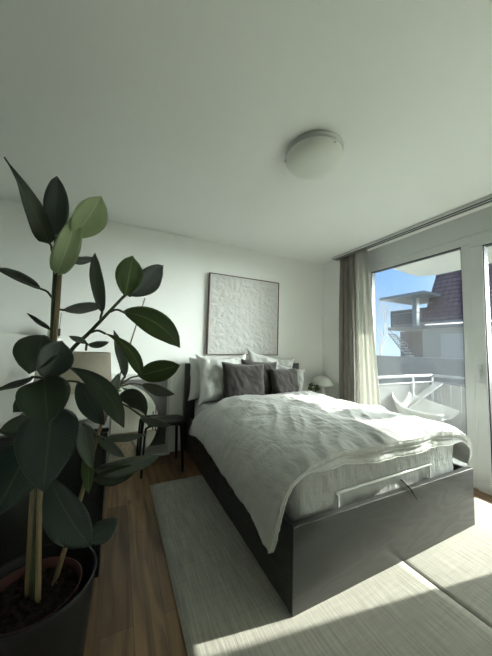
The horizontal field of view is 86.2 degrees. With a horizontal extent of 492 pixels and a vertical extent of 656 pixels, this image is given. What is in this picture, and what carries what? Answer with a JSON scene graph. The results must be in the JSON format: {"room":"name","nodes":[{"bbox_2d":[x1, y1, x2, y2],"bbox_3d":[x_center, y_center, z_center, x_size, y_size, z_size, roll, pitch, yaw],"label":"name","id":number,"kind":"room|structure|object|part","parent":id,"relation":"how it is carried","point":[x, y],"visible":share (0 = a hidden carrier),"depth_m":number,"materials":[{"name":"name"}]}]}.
{"room":"bedroom","nodes":[
{"label":"bedroom","id":0,"kind":"room"},
{"bbox_2d":[0,332,61,428],"bbox_3d":[-0.714,0.574,0.091,0.140,1.250,5.450,4,-5,-26],"label":"wall","id":1,"kind":"structure","parent":0,"point":[10,371],"depth_m":1.36,"materials":[{"name":"white paint"}]},
{"bbox_2d":[58,313,61,337],"bbox_3d":[-1.780,-0.026,2.511,0.023,0.243,0.024,4,-5,-26],"label":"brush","id":2,"kind":"object","parent":1,"relation":"on","point":[59,329],"visible":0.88,"depth_m":2.51,"materials":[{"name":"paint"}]},
{"bbox_2d":[0,198,322,445],"bbox_3d":[-0.904,0.148,3.143,5.120,2.540,0.150,4,-5,-26],"label":"wall","id":3,"kind":"structure","parent":0,"point":[181,295],"depth_m":3.03,"materials":[{"name":"paint"}]},
{"bbox_2d":[170,445,180,451],"bbox_3d":[-0.348,1.414,3.245,3.350,0.060,0.014,4,-5,-26],"label":"baseboard","id":4,"kind":"structure","parent":3,"relation":"attached to","point":[172,448],"depth_m":3.01,"materials":[{"name":"white paint"}]},
{"bbox_2d":[206,272,278,354],"bbox_3d":[-0.012,-0.157,3.488,1.024,1.025,0.040,4,-5,-26],"label":"wall art","id":5,"kind":"object","parent":3,"relation":"attached to","point":[243,313],"visible":0.98,"depth_m":3.45,"materials":[{"name":"white paint"}]},
{"bbox_2d":[0,0,491,264],"bbox_3d":[0.355,-1.331,0.727,5.120,0.120,5.650,4,-5,-26],"label":"ceiling","id":6,"kind":"structure","parent":0,"point":[183,116],"depth_m":1.48,"materials":[{"name":"white paint"}]},
{"bbox_2d":[284,130,343,179],"bbox_3d":[0.460,-1.129,1.774,0.380,0.123,0.390,4,-5,-26],"label":"ceiling lamp","id":7,"kind":"object","parent":6,"relation":"attached to","point":[315,154],"visible":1,"depth_m":1.68,"materials":[{"name":"white glass"}]},
{"bbox_2d":[332,194,491,260],"bbox_3d":[2.406,-1.140,1.563,0.105,0.028,5.080,4,-5,-26],"label":"track","id":8,"kind":"object","parent":6,"relation":"attached to","point":[487,199],"visible":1,"depth_m":2.69,"materials":[{"name":"white plastic"}]},
{"bbox_2d":[339,253,356,402],"bbox_3d":[1.370,0.246,3.548,0.055,2.495,0.282,4,-5,-26],"label":"curtain","id":9,"kind":"object","parent":8,"relation":"hanging from","point":[347,284],"visible":0.8,"depth_m":3.55,"materials":[{"name":"beige fabric"}]},
{"bbox_2d":[355,248,380,405],"bbox_3d":[1.508,0.226,3.220,0.044,2.495,0.400,4,-5,-26],"label":"sheer curtain","id":10,"kind":"object","parent":8,"relation":"hanging from","point":[368,393],"visible":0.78,"depth_m":3.28,"materials":[{"name":"fabric"}]},
{"bbox_2d":[83,451,491,655],"bbox_3d":[0.283,1.336,0.530,5.120,0.150,5.650,4,-5,-26],"label":"floor","id":11,"kind":"structure","parent":0,"point":[134,612],"depth_m":1.35,"materials":[{"name":"brown wood"}]},
{"bbox_2d":[0,410,110,577],"bbox_3d":[-1.205,0.922,1.783,0.479,0.780,1.251,4,-5,-26],"label":"dresser","id":12,"kind":"object","parent":11,"relation":"on","point":[14,522],"visible":0.31,"depth_m":1.27,"materials":[{"name":"black paint"}]},
{"bbox_2d":[33,351,110,420],"bbox_3d":[-0.999,0.329,1.532,0.384,0.374,0.384,4,-5,-26],"label":"table lamp","id":13,"kind":"object","parent":12,"relation":"on","point":[99,363],"visible":0.27,"depth_m":1.45,"materials":[{"name":"beige fabric"}]},
{"bbox_3d":[-0.997,0.247,1.538,0.384,0.210,0.384,4,-5,-26],"label":"lamp shade","id":14,"kind":"part","parent":13,"relation":"part of","materials":[{"name":"fabric"}]},
{"bbox_3d":[-0.873,1.138,1.585,0.022,0.228,0.616,4,-5,-26],"label":"drawer","id":15,"kind":"part","parent":12,"relation":"part of","materials":[{"name":"black paint"}]},
{"bbox_3d":[-0.867,0.905,1.602,0.022,0.228,0.616,4,-5,-26],"label":"drawer","id":16,"kind":"part","parent":12,"relation":"part of","materials":[{"name":"black paint"}]},
{"bbox_3d":[-0.861,0.671,1.619,0.022,0.228,0.616,4,-5,-26],"label":"drawer","id":17,"kind":"part","parent":12,"relation":"part of","materials":[{"name":"black paint"}]},
{"bbox_2d":[0,157,179,655],"bbox_3d":[-0.538,0.345,0.898,0.624,1.834,0.563,4,-5,-26],"label":"rubber plant","id":18,"kind":"object","parent":11,"relation":"on","point":[46,591],"visible":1,"depth_m":0.87,"materials":[{"name":"green plant"}]},
{"bbox_3d":[-0.722,0.921,0.885,0.288,0.072,0.288,4,-5,-26],"label":"nursery pot","id":19,"kind":"part","parent":18,"relation":"part of","materials":[{"name":"brown plastic"}]},
{"bbox_3d":[-0.696,0.298,0.915,0.028,1.253,0.058,4,-5,-26],"label":"stem","id":20,"kind":"part","parent":18,"relation":"part of","materials":[{"name":"brown plant"}]},
{"bbox_3d":[-0.718,1.057,0.878,0.364,0.401,0.364,4,-5,-26],"label":"planter","id":21,"kind":"part","parent":18,"relation":"part of","materials":[{"name":"grey plastic"}]},
{"bbox_3d":[-0.595,0.579,0.995,0.197,0.721,0.047,4,-5,-26],"label":"stem","id":22,"kind":"part","parent":18,"relation":"part of","materials":[{"name":"brown wood"}]},
{"bbox_2d":[108,379,167,462],"bbox_3d":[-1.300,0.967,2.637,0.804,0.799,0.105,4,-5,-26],"label":"round mirror","id":23,"kind":"object","parent":11,"relation":"on","point":[133,421],"visible":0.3,"depth_m":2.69,"materials":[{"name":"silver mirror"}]},
{"bbox_2d":[112,372,172,455],"bbox_3d":[-1.131,0.938,2.855,0.620,0.910,0.068,4,-5,-26],"label":"framed poster","id":24,"kind":"object","parent":11,"relation":"on","point":[160,444],"visible":0.35,"depth_m":2.92,"materials":[{"name":"white paint"}]},
{"bbox_2d":[138,414,185,478],"bbox_3d":[-0.839,1.151,2.629,0.415,0.468,0.349,4,-5,-26],"label":"stool","id":25,"kind":"object","parent":11,"relation":"on","point":[176,420],"visible":0.72,"depth_m":2.63,"materials":[{"name":"black paint"}]},
{"bbox_3d":[-0.993,1.158,2.711,0.210,0.458,0.058,4,-5,-26],"label":"leg","id":26,"kind":"part","parent":25,"relation":"part of","materials":[{"name":"black metal"}]},
{"bbox_3d":[-0.869,1.143,2.458,0.210,0.458,0.058,4,-5,-26],"label":"leg","id":27,"kind":"part","parent":25,"relation":"part of","materials":[{"name":"black metal"}]},
{"bbox_3d":[-0.812,0.933,2.655,0.370,0.028,0.310,4,-5,-26],"label":"seat","id":28,"kind":"part","parent":25,"relation":"part of","materials":[{"name":"black paint"}]},
{"bbox_3d":[-0.812,1.167,2.799,0.192,0.462,0.067,4,-5,-26],"label":"leg","id":29,"kind":"part","parent":25,"relation":"part of","materials":[{"name":"black metal"}]},
{"bbox_3d":[-0.688,1.152,2.545,0.192,0.462,0.067,4,-5,-26],"label":"leg","id":30,"kind":"part","parent":25,"relation":"part of","materials":[{"name":"black metal"}]},
{"bbox_2d":[150,475,491,655],"bbox_3d":[0.522,1.278,0.873,1.224,0.012,3.650,4,-5,-26],"label":"rug","id":31,"kind":"object","parent":11,"relation":"on","point":[227,605],"visible":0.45,"depth_m":1.21,"materials":[{"name":"carpet"}]},
{"bbox_2d":[403,497,491,628],"bbox_3d":[1.627,1.355,1.406,1.235,0.011,3.650,4,-5,-26],"label":"rug","id":32,"kind":"object","parent":11,"relation":"on","point":[460,565],"visible":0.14,"depth_m":1.49,"materials":[{"name":"carpet"}]},
{"bbox_2d":[183,363,474,616],"bbox_3d":[0.453,0.899,2.482,1.620,0.993,2.100,4,-5,-26],"label":"frame","id":33,"kind":"object","parent":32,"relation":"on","point":[314,559],"visible":0.38,"depth_m":1.44,"materials":[{"name":"grey wood"}]},
{"bbox_3d":[-0.227,1.165,2.124,0.030,0.371,2.010,4,-5,-26],"label":"rail","id":34,"kind":"part","parent":33,"relation":"part of","materials":[{"name":"grey wood"}]},
{"bbox_3d":[0.006,0.955,3.400,1.620,0.993,0.055,4,-5,-26],"label":"headboard","id":35,"kind":"part","parent":33,"relation":"part of","materials":[{"name":"grey wood"}]},
{"bbox_2d":[194,399,452,521],"bbox_3d":[0.461,0.945,2.490,1.439,0.296,1.975,4,-5,-26],"label":"mattress","id":36,"kind":"object","parent":33,"relation":"on","point":[314,494],"visible":0.16,"depth_m":1.49,"materials":[{"name":"white fabric"}]},
{"bbox_2d":[188,357,199,400],"bbox_3d":[-0.367,0.592,3.125,0.644,0.487,0.171,3,-5,-23],"label":"pillow","id":37,"kind":"object","parent":36,"relation":"on","point":[194,393],"visible":0.22,"depth_m":2.98,"materials":[{"name":"white fabric"}]},
{"bbox_2d":[195,353,246,406],"bbox_3d":[-0.259,0.578,3.029,0.664,0.590,0.308,3,-5,-24],"label":"pillow","id":38,"kind":"object","parent":36,"relation":"on","point":[210,368],"visible":0.59,"depth_m":2.89,"materials":[{"name":"white fabric"}]},
{"bbox_2d":[222,362,264,398],"bbox_3d":[-0.020,0.611,2.921,0.530,0.464,0.224,3,-5,-21],"label":"cushion","id":39,"kind":"object","parent":36,"relation":"on","point":[238,379],"visible":0.77,"depth_m":2.85,"materials":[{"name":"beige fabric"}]},
{"bbox_2d":[241,359,276,394],"bbox_3d":[0.167,0.634,3.163,0.558,0.523,0.191,4,-5,-32],"label":"cushion","id":40,"kind":"object","parent":36,"relation":"on","point":[268,390],"visible":0.31,"depth_m":3.14,"materials":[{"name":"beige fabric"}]},
{"bbox_2d":[247,348,294,367],"bbox_3d":[0.309,0.639,3.446,0.852,0.746,0.227,4,-5,-27],"label":"pillow","id":41,"kind":"object","parent":36,"relation":"on","point":[254,357],"visible":0.19,"depth_m":3.41,"materials":[{"name":"white fabric"}]},
{"bbox_2d":[270,368,298,393],"bbox_3d":[0.481,0.695,3.197,0.448,0.427,0.196,4,-5,-33],"label":"cushion","id":42,"kind":"object","parent":36,"relation":"on","point":[282,380],"visible":0.71,"depth_m":3.13,"materials":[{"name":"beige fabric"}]},
{"bbox_2d":[268,360,305,390],"bbox_3d":[0.495,0.691,3.400,0.747,0.619,0.282,3,-5,-23],"label":"pillow","id":43,"kind":"object","parent":36,"relation":"on","point":[300,373],"visible":0.18,"depth_m":3.40,"materials":[{"name":"white fabric"}]},
{"bbox_2d":[189,390,472,553],"bbox_3d":[0.560,0.892,2.258,1.766,0.485,1.669,4,-5,-26],"label":"duvet","id":44,"kind":"object","parent":36,"relation":"on","point":[263,446],"visible":0.99,"depth_m":1.64,"materials":[{"name":"fabric"}]},
{"bbox_3d":[0.905,1.146,1.537,1.560,0.385,0.035,4,-5,-26],"label":"footboard","id":45,"kind":"part","parent":33,"relation":"part of","materials":[{"name":"grey wood"}]},
{"bbox_2d":[400,479,418,499],"bbox_3d":[0.980,0.971,1.569,0.098,0.104,0.046,0,-5,22],"label":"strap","id":46,"kind":"object","parent":33,"relation":"hanging from","point":[404,482],"visible":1,"depth_m":1.56,"materials":[{"name":"black fabric"}]},
{"bbox_3d":[1.142,1.250,2.785,0.030,0.371,2.010,4,-5,-26],"label":"rail","id":47,"kind":"part","parent":33,"relation":"part of","materials":[{"name":"grey wood"}]},
{"bbox_2d":[469,232,491,495],"bbox_3d":[2.281,0.274,2.075,0.125,2.300,0.782,4,-5,-26],"label":"door","id":48,"kind":"structure","parent":11,"relation":"on","point":[482,345],"depth_m":2.36,"materials":[{"name":"white plastic"}]},
{"bbox_3d":[2.091,0.410,2.354,0.041,0.160,0.030,4,-5,-26],"label":"handle","id":49,"kind":"part","parent":48,"relation":"part of","materials":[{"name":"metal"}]},
{"bbox_3d":[1.036,1.250,3.658,0.390,0.519,0.390,4,-5,-26],"label":"bedside table","id":50,"kind":"object","parent":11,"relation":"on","visible":0},
{"bbox_2d":[308,383,319,391],"bbox_3d":[0.921,0.860,3.573,0.152,0.238,0.154,4,-5,-26],"label":"houseplant","id":51,"kind":"object","parent":50,"relation":"on","point":[315,387],"visible":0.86,"depth_m":3.58,"materials":[{"name":"green plant"}]},
{"bbox_2d":[311,376,332,394],"bbox_3d":[1.084,0.838,3.740,0.304,0.316,0.304,4,-5,-26],"label":"mushroom lamp","id":52,"kind":"object","parent":50,"relation":"on","point":[322,382],"visible":0.81,"depth_m":3.66,"materials":[{"name":"white glass"}]},
{"bbox_3d":[1.086,0.746,3.747,0.304,0.132,0.304,4,-5,-26],"label":"lamp shade","id":53,"kind":"part","parent":52,"relation":"part of","materials":[{"name":"white glass"}]},
{"bbox_2d":[323,260,356,398],"bbox_3d":[1.460,0.261,3.819,0.270,2.540,0.690,4,-5,-26],"label":"wall","id":54,"kind":"structure","parent":0,"point":[331,271],"depth_m":3.92,"materials":[{"name":"paint"}]},
{"bbox_2d":[369,236,478,488],"bbox_3d":[1.883,0.315,2.975,0.075,2.330,1.180,4,-5,-26],"label":"window","id":55,"kind":"structure","parent":54,"relation":"in","point":[463,244],"depth_m":2.51,"materials":[{"name":"white plastic"}]},
{"bbox_2d":[368,206,491,266],"bbox_3d":[2.726,-1.047,1.480,0.170,0.210,4.760,4,-5,-26],"label":"trim","id":56,"kind":"structure","parent":54,"relation":"attached to","point":[479,221],"depth_m":2.77,"materials":[{"name":"white paint"}]},
{"bbox_2d":[393,246,491,275],"bbox_3d":[3.540,-1.163,1.849,1.600,0.200,5.300,4,-5,-26],"label":"ceiling","id":57,"kind":"structure","parent":0,"point":[449,262],"depth_m":3.92,"materials":[{"name":"white paint"}]},
{"bbox_2d":[453,458,467,466],"bbox_3d":[3.456,1.570,1.670,1.600,0.160,5.350,4,-5,-26],"label":"floor","id":58,"kind":"structure","parent":0,"point":[455,461],"depth_m":3.05,"materials":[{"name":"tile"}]},
{"bbox_2d":[378,374,464,431],"bbox_3d":[3.452,1.025,1.658,1.482,0.920,5.072,4,-5,-26],"label":"balcony railing","id":59,"kind":"object","parent":58,"relation":"on","point":[415,375],"visible":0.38,"depth_m":4.00,"materials":[{"name":"metal"}]},
{"bbox_2d":[379,382,428,412],"bbox_3d":[2.325,1.198,3.932,1.410,0.735,0.015,4,-5,-26],"label":"privacy screen","id":60,"kind":"object","parent":59,"relation":"attached to","point":[400,391],"visible":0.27,"depth_m":3.89,"materials":[{"name":"white fabric"}]},
{"bbox_3d":[2.550,1.191,4.009,0.027,0.888,0.028,4,-5,-26],"label":"post","id":61,"kind":"part","parent":59,"relation":"part of","materials":[{"name":"metal"}]},
{"bbox_3d":[3.464,0.589,1.690,1.482,0.044,5.072,4,-5,-26],"label":"handrail","id":62,"kind":"part","parent":59,"relation":"part of","materials":[{"name":"metal"}]},
{"bbox_3d":[3.449,1.046,1.647,1.469,0.738,5.059,4,-5,-26],"label":"cross rail","id":63,"kind":"part","parent":59,"relation":"part of","materials":[{"name":"metal"}]},
{"bbox_3d":[3.000,1.219,4.226,0.027,0.888,0.028,4,-5,-26],"label":"post","id":64,"kind":"part","parent":59,"relation":"part of","materials":[{"name":"metal"}]},
{"bbox_2d":[437,384,466,434],"bbox_3d":[4.134,1.101,1.973,0.014,0.735,4.950,4,-5,-26],"label":"privacy screen","id":65,"kind":"object","parent":59,"relation":"attached to","point":[455,390],"visible":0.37,"depth_m":3.97,"materials":[{"name":"white fabric"}]},
{"bbox_2d":[407,382,442,408],"bbox_3d":[2.371,1.226,3.966,1.232,0.814,0.140,2,-4,-7],"label":"board","id":66,"kind":"object","parent":58,"relation":"on","point":[435,385],"visible":0.44,"depth_m":3.99,"materials":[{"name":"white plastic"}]},
{"bbox_2d":[392,392,459,422],"bbox_3d":[2.453,1.262,3.648,0.820,0.694,0.731,4,-5,-26],"label":"armchair","id":67,"kind":"object","parent":58,"relation":"on","point":[426,409],"visible":0.77,"depth_m":3.74,"materials":[{"name":"white plastic"}]},
{"bbox_2d":[470,229,491,237],"bbox_3d":[2.330,0.260,2.062,0.090,2.330,0.854,4,-5,-26],"label":"trim","id":68,"kind":"structure","parent":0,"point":[490,230],"depth_m":2.43,"materials":[{"name":"white plastic"}]},
{"bbox_3d":[22.558,4.993,27.382,55.100,0.300,90.000,4,-5,-26],"label":"ground","id":69,"kind":"structure","parent":0,"visible":0},
{"bbox_2d":[375,293,407,354],"bbox_3d":[11.006,0.412,20.754,6.965,7.243,3.903,5,-5,-37],"label":"bare tree","id":70,"kind":"object","parent":69,"relation":"on","point":[385,319],"visible":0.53,"depth_m":21.21,"materials":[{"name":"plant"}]},
{"bbox_2d":[388,330,413,356],"bbox_3d":[8.227,1.777,13.897,0.560,3.362,1.189,4,-5,-26],"label":"stair","id":71,"kind":"structure","parent":69,"relation":"on","point":[395,336],"depth_m":13.87,"materials":[{"name":"metal"}]},
{"bbox_2d":[376,355,464,402],"bbox_3d":[5.573,2.027,9.272,0.300,2.040,20.000,4,-5,-26],"label":"wall","id":72,"kind":"structure","parent":69,"relation":"on","point":[386,365],"depth_m":8.66,"materials":[{"name":"grey concrete"}]},
{"bbox_2d":[380,263,491,358],"bbox_3d":[14.150,-0.751,11.332,8.800,8.340,13.900,4,-5,-26],"label":"house","id":73,"kind":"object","parent":69,"relation":"on","point":[435,330],"visible":0.48,"depth_m":13.25,"materials":[{"name":"paint"}]},
{"bbox_3d":[8.684,-0.449,14.252,0.040,0.757,1.568,4,-5,-26],"label":"terrace railing","id":74,"kind":"part","parent":73,"relation":"part of","materials":[{"name":"metal"}]},
{"bbox_3d":[8.956,-0.843,13.866,0.250,1.500,0.220,4,-5,-26],"label":"canopy post","id":75,"kind":"part","parent":73,"relation":"part of","materials":[{"name":"metal"}]},
{"bbox_3d":[9.607,1.220,12.153,0.035,1.890,1.060,4,-5,-26],"label":"garage door","id":76,"kind":"part","parent":73,"relation":"part of","materials":[{"name":"paint"}]}
]}

